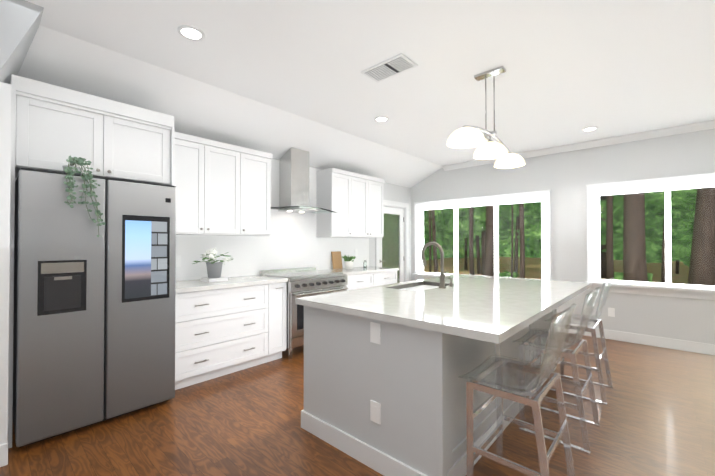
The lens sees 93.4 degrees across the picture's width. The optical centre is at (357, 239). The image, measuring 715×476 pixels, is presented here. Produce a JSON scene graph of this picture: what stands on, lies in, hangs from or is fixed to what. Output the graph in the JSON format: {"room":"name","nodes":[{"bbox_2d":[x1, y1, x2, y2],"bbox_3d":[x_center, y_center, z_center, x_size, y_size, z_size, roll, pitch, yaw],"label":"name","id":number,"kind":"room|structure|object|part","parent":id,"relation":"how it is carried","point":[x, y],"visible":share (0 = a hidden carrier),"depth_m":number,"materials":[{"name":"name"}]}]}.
{"room":"kitchen","nodes":[
{"label":"kitchen","id":0,"kind":"room"},
{"bbox_2d":[0,82,11,444],"bbox_3d":[-2.508,0.206,2.255,0.870,2.300,0.220,-1,-1,42],"label":"wall","id":1,"kind":"structure","parent":0,"point":[5,133],"depth_m":2.03,"materials":[{"name":"white paint"}]},
{"bbox_2d":[0,0,43,83],"bbox_3d":[-2.403,-1.233,2.290,1.000,0.580,0.390,-1,-1,42],"label":"wall","id":2,"kind":"structure","parent":0,"point":[20,20],"depth_m":2.00,"materials":[{"name":"grey paint"}]},
{"bbox_2d":[15,158,410,281],"bbox_3d":[-1.686,-0.151,3.928,0.150,3.050,8.380,-1,-1,42],"label":"wall","id":3,"kind":"structure","parent":0,"point":[396,193],"depth_m":6.47,"materials":[{"name":"white paint"}]},
{"bbox_2d":[174,132,272,235],"bbox_3d":[-1.541,-0.537,3.698,0.359,0.982,1.198,-1,-1,42],"label":"upper cabinet","id":4,"kind":"object","parent":3,"relation":"attached to","point":[223,189],"visible":0.77,"depth_m":3.58,"materials":[{"name":"white wood"}]},
{"bbox_2d":[176,159,368,280],"bbox_3d":[-0.941,-0.303,4.634,0.006,1.510,3.396,-1,-1,42],"label":"backsplash","id":5,"kind":"structure","parent":3,"relation":"attached to","point":[292,240],"depth_m":4.47,"materials":[{"name":"white tile"}]},
{"bbox_2d":[176,255,180,266],"bbox_3d":[-1.903,0.230,3.554,0.008,0.120,0.075,-1,-1,42],"label":"outlet","id":6,"kind":"object","parent":5,"relation":"attached to","point":[178,261],"visible":0.65,"depth_m":3.56,"materials":[{"name":"white plastic"}]},
{"bbox_2d":[271,147,336,213],"bbox_3d":[-0.763,-0.776,4.459,0.495,0.825,0.901,-1,-1,42],"label":"range hood","id":7,"kind":"object","parent":3,"relation":"attached to","point":[293,180],"visible":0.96,"depth_m":4.43,"materials":[{"name":"silver metal"}]},
{"bbox_3d":[-0.761,-0.400,4.453,0.490,0.071,0.901,-1,-1,42],"label":"glass","id":8,"kind":"part","parent":7,"relation":"part of","materials":[{"name":"clear glass"}]},
{"bbox_2d":[316,168,384,237],"bbox_3d":[-0.070,-0.520,5.324,0.359,0.982,1.212,-1,-1,42],"label":"upper cabinet","id":9,"kind":"object","parent":3,"relation":"attached to","point":[354,201],"visible":1,"depth_m":5.04,"materials":[{"name":"white wood"}]},
{"bbox_2d":[376,200,408,281],"bbox_3d":[0.623,0.337,6.460,0.170,2.130,1.040,-1,-1,42],"label":"door frame","id":10,"kind":"structure","parent":3,"relation":"attached to","point":[401,205],"depth_m":6.73,"materials":[{"name":"white wood"}]},
{"bbox_2d":[379,206,403,282],"bbox_3d":[0.661,0.386,6.439,0.104,2.006,0.836,-1,-1,42],"label":"entry door","id":11,"kind":"structure","parent":10,"relation":"attached to","point":[391,247],"depth_m":6.52,"materials":[{"name":"white wood"}]},
{"bbox_2d":[0,333,714,475],"bbox_3d":[0.595,1.402,1.848,6.300,0.100,8.380,-1,-1,42],"label":"floor","id":12,"kind":"structure","parent":0,"point":[656,414],"depth_m":2.36,"materials":[{"name":"brown wood"}]},
{"bbox_2d":[8,74,174,448],"bbox_3d":[-2.173,0.142,2.780,0.656,2.440,0.996,-1,-1,42],"label":"surround","id":13,"kind":"object","parent":12,"relation":"on","point":[53,128],"visible":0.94,"depth_m":2.49,"materials":[{"name":"white wood"}]},
{"bbox_2d":[12,168,175,447],"bbox_3d":[-2.094,0.455,2.707,0.755,1.812,0.930,-1,-1,42],"label":"fridge","id":14,"kind":"object","parent":12,"relation":"on","point":[94,331],"visible":1,"depth_m":2.39,"materials":[{"name":"metal"}]},
{"bbox_2d":[62,155,105,236],"bbox_3d":[-1.940,-0.296,2.379,0.235,0.559,0.235,-1,-1,42],"label":"potted plant","id":15,"kind":"object","parent":14,"relation":"on","point":[70,169],"visible":0.98,"depth_m":2.33,"materials":[{"name":"green plant"}]},
{"bbox_2d":[175,275,287,389],"bbox_3d":[-1.429,0.906,3.593,0.645,0.930,1.216,-1,-1,42],"label":"base cabinet","id":16,"kind":"object","parent":12,"relation":"on","point":[232,325],"visible":0.9,"depth_m":3.35,"materials":[{"name":"white wood"}]},
{"bbox_2d":[193,248,232,281],"bbox_3d":[-1.516,0.262,3.580,0.309,0.354,0.454,-1,-1,42],"label":"flower pot","id":17,"kind":"object","parent":16,"relation":"on","point":[214,269],"visible":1,"depth_m":3.53,"materials":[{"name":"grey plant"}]},
{"bbox_2d":[259,267,347,358],"bbox_3d":[-0.668,0.886,4.355,0.712,0.985,0.927,-1,-1,42],"label":"range","id":18,"kind":"object","parent":12,"relation":"on","point":[307,281],"visible":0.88,"depth_m":4.00,"materials":[{"name":"silver metal"}]},
{"bbox_2d":[346,274,377,290],"bbox_3d":[-0.181,0.941,4.998,0.610,0.890,0.674,-1,-1,42],"label":"base cabinet","id":19,"kind":"object","parent":12,"relation":"on","point":[365,277],"depth_m":4.82,"materials":[{"name":"white wood"}]},
{"bbox_2d":[326,266,397,273],"bbox_3d":[0.023,0.478,5.211,0.634,0.040,1.256,-1,-1,42],"label":"countertop","id":20,"kind":"structure","parent":19,"relation":"on","point":[369,269],"depth_m":5.12,"materials":[{"name":"white stone"}]},
{"bbox_2d":[331,251,342,268],"bbox_3d":[-0.320,0.323,5.250,0.059,0.268,0.200,-1,-1,42],"label":"cutting board","id":21,"kind":"object","parent":20,"relation":"on","point":[336,260],"visible":0.96,"depth_m":5.24,"materials":[{"name":"brown wood"}]},
{"bbox_2d":[342,255,355,268],"bbox_3d":[-0.127,0.346,5.213,0.197,0.222,0.200,-1,-1,42],"label":"herb pot","id":22,"kind":"object","parent":20,"relation":"on","point":[348,263],"visible":1,"depth_m":5.17,"materials":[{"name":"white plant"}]},
{"bbox_2d":[378,270,396,285],"bbox_3d":[0.198,0.945,5.416,0.610,0.890,0.667,-1,-1,42],"label":"base cabinet","id":23,"kind":"object","parent":12,"relation":"on","point":[390,277],"depth_m":5.28,"materials":[{"name":"white wood"}]},
{"bbox_2d":[301,306,557,475],"bbox_3d":[0.857,0.920,3.008,1.119,0.890,2.544,-1,-1,42],"label":"kitchen island","id":24,"kind":"object","parent":12,"relation":"on","point":[386,366],"depth_m":1.98,"materials":[{"name":"grey paint"}]},
{"bbox_2d":[295,274,590,345],"bbox_3d":[0.955,0.454,2.925,1.445,0.040,2.595,-1,-1,42],"label":"island countertop","id":25,"kind":"structure","parent":24,"relation":"on","point":[481,308],"depth_m":2.24,"materials":[{"name":"white stone"}]},
{"bbox_2d":[395,282,449,289],"bbox_3d":[0.602,0.553,3.186,0.369,0.226,0.699,-1,-1,42],"label":"sink","id":26,"kind":"object","parent":25,"relation":"in","point":[410,285],"depth_m":3.39,"materials":[{"name":"silver metal"}]},
{"bbox_2d":[421,242,445,287],"bbox_3d":[0.697,0.228,3.080,0.243,0.413,0.086,-1,-1,42],"label":"faucet","id":27,"kind":"object","parent":25,"relation":"on","point":[442,275],"visible":1,"depth_m":3.01,"materials":[{"name":"silver metal"}]},
{"bbox_2d":[445,277,452,286],"bbox_3d":[0.853,0.394,3.136,0.072,0.082,0.032,-1,-1,42],"label":"soap pump","id":28,"kind":"object","parent":25,"relation":"on","point":[450,284],"visible":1,"depth_m":3.12,"materials":[{"name":"silver metal"}]},
{"bbox_2d":[459,303,576,475],"bbox_3d":[0.867,0.836,1.790,0.501,1.034,0.465,-1,-1,42],"label":"stool","id":29,"kind":"object","parent":12,"relation":"on","point":[498,393],"visible":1,"depth_m":1.75,"materials":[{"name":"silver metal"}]},
{"bbox_3d":[0.867,0.537,1.793,0.501,0.436,0.465,-1,-1,42],"label":"seat","id":30,"kind":"part","parent":29,"relation":"part of","materials":[{"name":"plastic"}]},
{"bbox_2d":[512,287,600,454],"bbox_3d":[1.454,0.843,2.439,0.501,1.034,0.465,-1,-1,42],"label":"stool","id":31,"kind":"object","parent":12,"relation":"on","point":[575,382],"visible":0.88,"depth_m":2.38,"materials":[{"name":"silver metal"}]},
{"bbox_3d":[1.454,0.544,2.442,0.501,0.436,0.465,-1,-1,42],"label":"seat","id":32,"kind":"part","parent":31,"relation":"part of","materials":[{"name":"plastic"}]},
{"bbox_2d":[544,277,613,404],"bbox_3d":[2.038,0.850,3.084,0.501,1.034,0.465,-1,-1,42],"label":"stool","id":33,"kind":"object","parent":12,"relation":"on","point":[598,359],"visible":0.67,"depth_m":2.99,"materials":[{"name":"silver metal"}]},
{"bbox_3d":[2.038,0.551,3.087,0.501,0.436,0.465,-1,-1,42],"label":"seat","id":34,"kind":"part","parent":33,"relation":"part of","materials":[{"name":"plastic"}]},
{"bbox_2d":[17,0,714,187],"bbox_3d":[0.544,-1.371,1.823,6.300,0.654,8.230,-1,-1,42],"label":"ceiling","id":35,"kind":"structure","parent":0,"point":[278,79],"depth_m":2.76,"materials":[{"name":"white paint"}]},
{"bbox_2d":[177,25,204,40],"bbox_3d":[-1.143,-1.417,2.318,0.170,0.009,0.170,-1,-1,42],"label":"recessed light","id":36,"kind":"object","parent":35,"relation":"in","point":[190,32],"visible":1,"depth_m":2.31,"materials":[{"name":"white plastic"}]},
{"bbox_2d":[374,116,388,121],"bbox_3d":[0.280,-1.400,3.930,0.170,0.009,0.170,-1,-1,42],"label":"recessed light","id":37,"kind":"object","parent":35,"relation":"in","point":[381,119],"visible":1,"depth_m":3.92,"materials":[{"name":"white plastic"}]},
{"bbox_2d":[361,53,417,82],"bbox_3d":[0.259,-1.409,2.789,0.420,0.015,0.230,-1,-1,42],"label":"ceiling vent","id":38,"kind":"object","parent":35,"relation":"in","point":[392,67],"visible":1,"depth_m":2.76,"materials":[{"name":"white metal"}]},
{"bbox_2d":[447,66,524,168],"bbox_3d":[1.123,-1.062,2.854,0.274,0.708,1.234,-1,-1,42],"label":"pendant light","id":39,"kind":"object","parent":35,"relation":"hanging from","point":[467,136],"visible":1,"depth_m":2.81,"materials":[{"name":"white glass"}]},
{"bbox_2d":[582,127,597,131],"bbox_3d":[2.946,-1.397,4.269,0.170,0.009,0.170,-1,-1,42],"label":"recessed light","id":40,"kind":"object","parent":35,"relation":"in","point":[587,129],"visible":1,"depth_m":4.27,"materials":[{"name":"white plastic"}]},
{"bbox_2d":[410,128,714,343],"bbox_3d":[3.411,-0.141,4.866,6.150,3.050,0.150,-1,-1,42],"label":"wall","id":41,"kind":"structure","parent":0,"point":[565,178],"depth_m":4.83,"materials":[{"name":"white paint"}]},
{"bbox_2d":[412,190,550,279],"bbox_3d":[2.076,0.024,5.998,2.470,1.555,0.180,-1,-1,42],"label":"window","id":42,"kind":"structure","parent":41,"relation":"in","point":[541,196],"depth_m":5.81,"materials":[{"name":"white"}]},
{"bbox_3d":[2.121,0.027,6.048,2.210,1.280,0.004,-1,-1,42],"label":"sliding window glass","id":43,"kind":"part","parent":42,"relation":"part of","materials":[{"name":"clear glass"}]},
{"bbox_2d":[443,120,714,170],"bbox_3d":[3.525,-1.356,4.618,5.130,0.085,0.085,-1,-1,42],"label":"crown molding","id":44,"kind":"structure","parent":41,"relation":"attached to","point":[694,127],"depth_m":4.64,"materials":[{"name":"white wood"}]},
{"bbox_2d":[608,308,614,316],"bbox_3d":[3.510,1.007,4.658,0.075,0.120,0.008,-1,-1,42],"label":"electrical outlet","id":45,"kind":"object","parent":41,"relation":"attached to","point":[611,312],"visible":1,"depth_m":4.65,"materials":[{"name":"white plastic"}]},
{"bbox_2d":[558,323,714,354],"bbox_3d":[3.281,1.319,4.841,5.970,0.130,0.040,-1,-1,42],"label":"baseboard","id":46,"kind":"structure","parent":41,"relation":"attached to","point":[685,345],"depth_m":4.34,"materials":[{"name":"white wood"}]},
{"bbox_2d":[586,172,714,299],"bbox_3d":[4.238,-0.037,4.043,2.500,1.515,0.180,-1,-1,42],"label":"window","id":47,"kind":"structure","parent":41,"relation":"in","point":[667,185],"depth_m":4.42,"materials":[{"name":"white"}]},
{"label":"outside","id":48,"kind":"structure","parent":0,"visible":0},
{"bbox_2d":[425,209,453,259],"bbox_3d":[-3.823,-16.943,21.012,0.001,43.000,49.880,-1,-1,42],"label":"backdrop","id":49,"kind":"structure","parent":48,"point":[439,241],"depth_m":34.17,"materials":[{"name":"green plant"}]},
{"bbox_2d":[424,257,688,283],"bbox_3d":[23.162,1.778,27.535,85.000,1.500,59.700,-1,-1,42],"label":"ground","id":50,"kind":"structure","parent":48,"point":[503,261],"depth_m":23.20,"materials":[{"name":"green plant"}]},
{"bbox_2d":[424,189,696,281],"bbox_3d":[15.737,-4.096,18.298,43.696,13.408,24.891,-1,-1,42],"label":"foliage","id":51,"kind":"object","parent":50,"relation":"on","point":[658,201],"depth_m":16.15,"materials":[{"name":"green plant"}]},
{"bbox_2d":[424,187,714,285],"bbox_3d":[10.881,-6.598,13.129,25.882,18.649,26.184,-1,-1,42],"label":"trunks","id":52,"kind":"object","parent":50,"relation":"on","point":[632,235],"depth_m":9.72,"materials":[{"name":"brown plant"}]},
{"bbox_2d":[499,235,681,261],"bbox_3d":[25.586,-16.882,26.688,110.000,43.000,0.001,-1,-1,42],"label":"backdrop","id":53,"kind":"structure","parent":48,"point":[534,254],"depth_m":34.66,"materials":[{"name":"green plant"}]}
]}

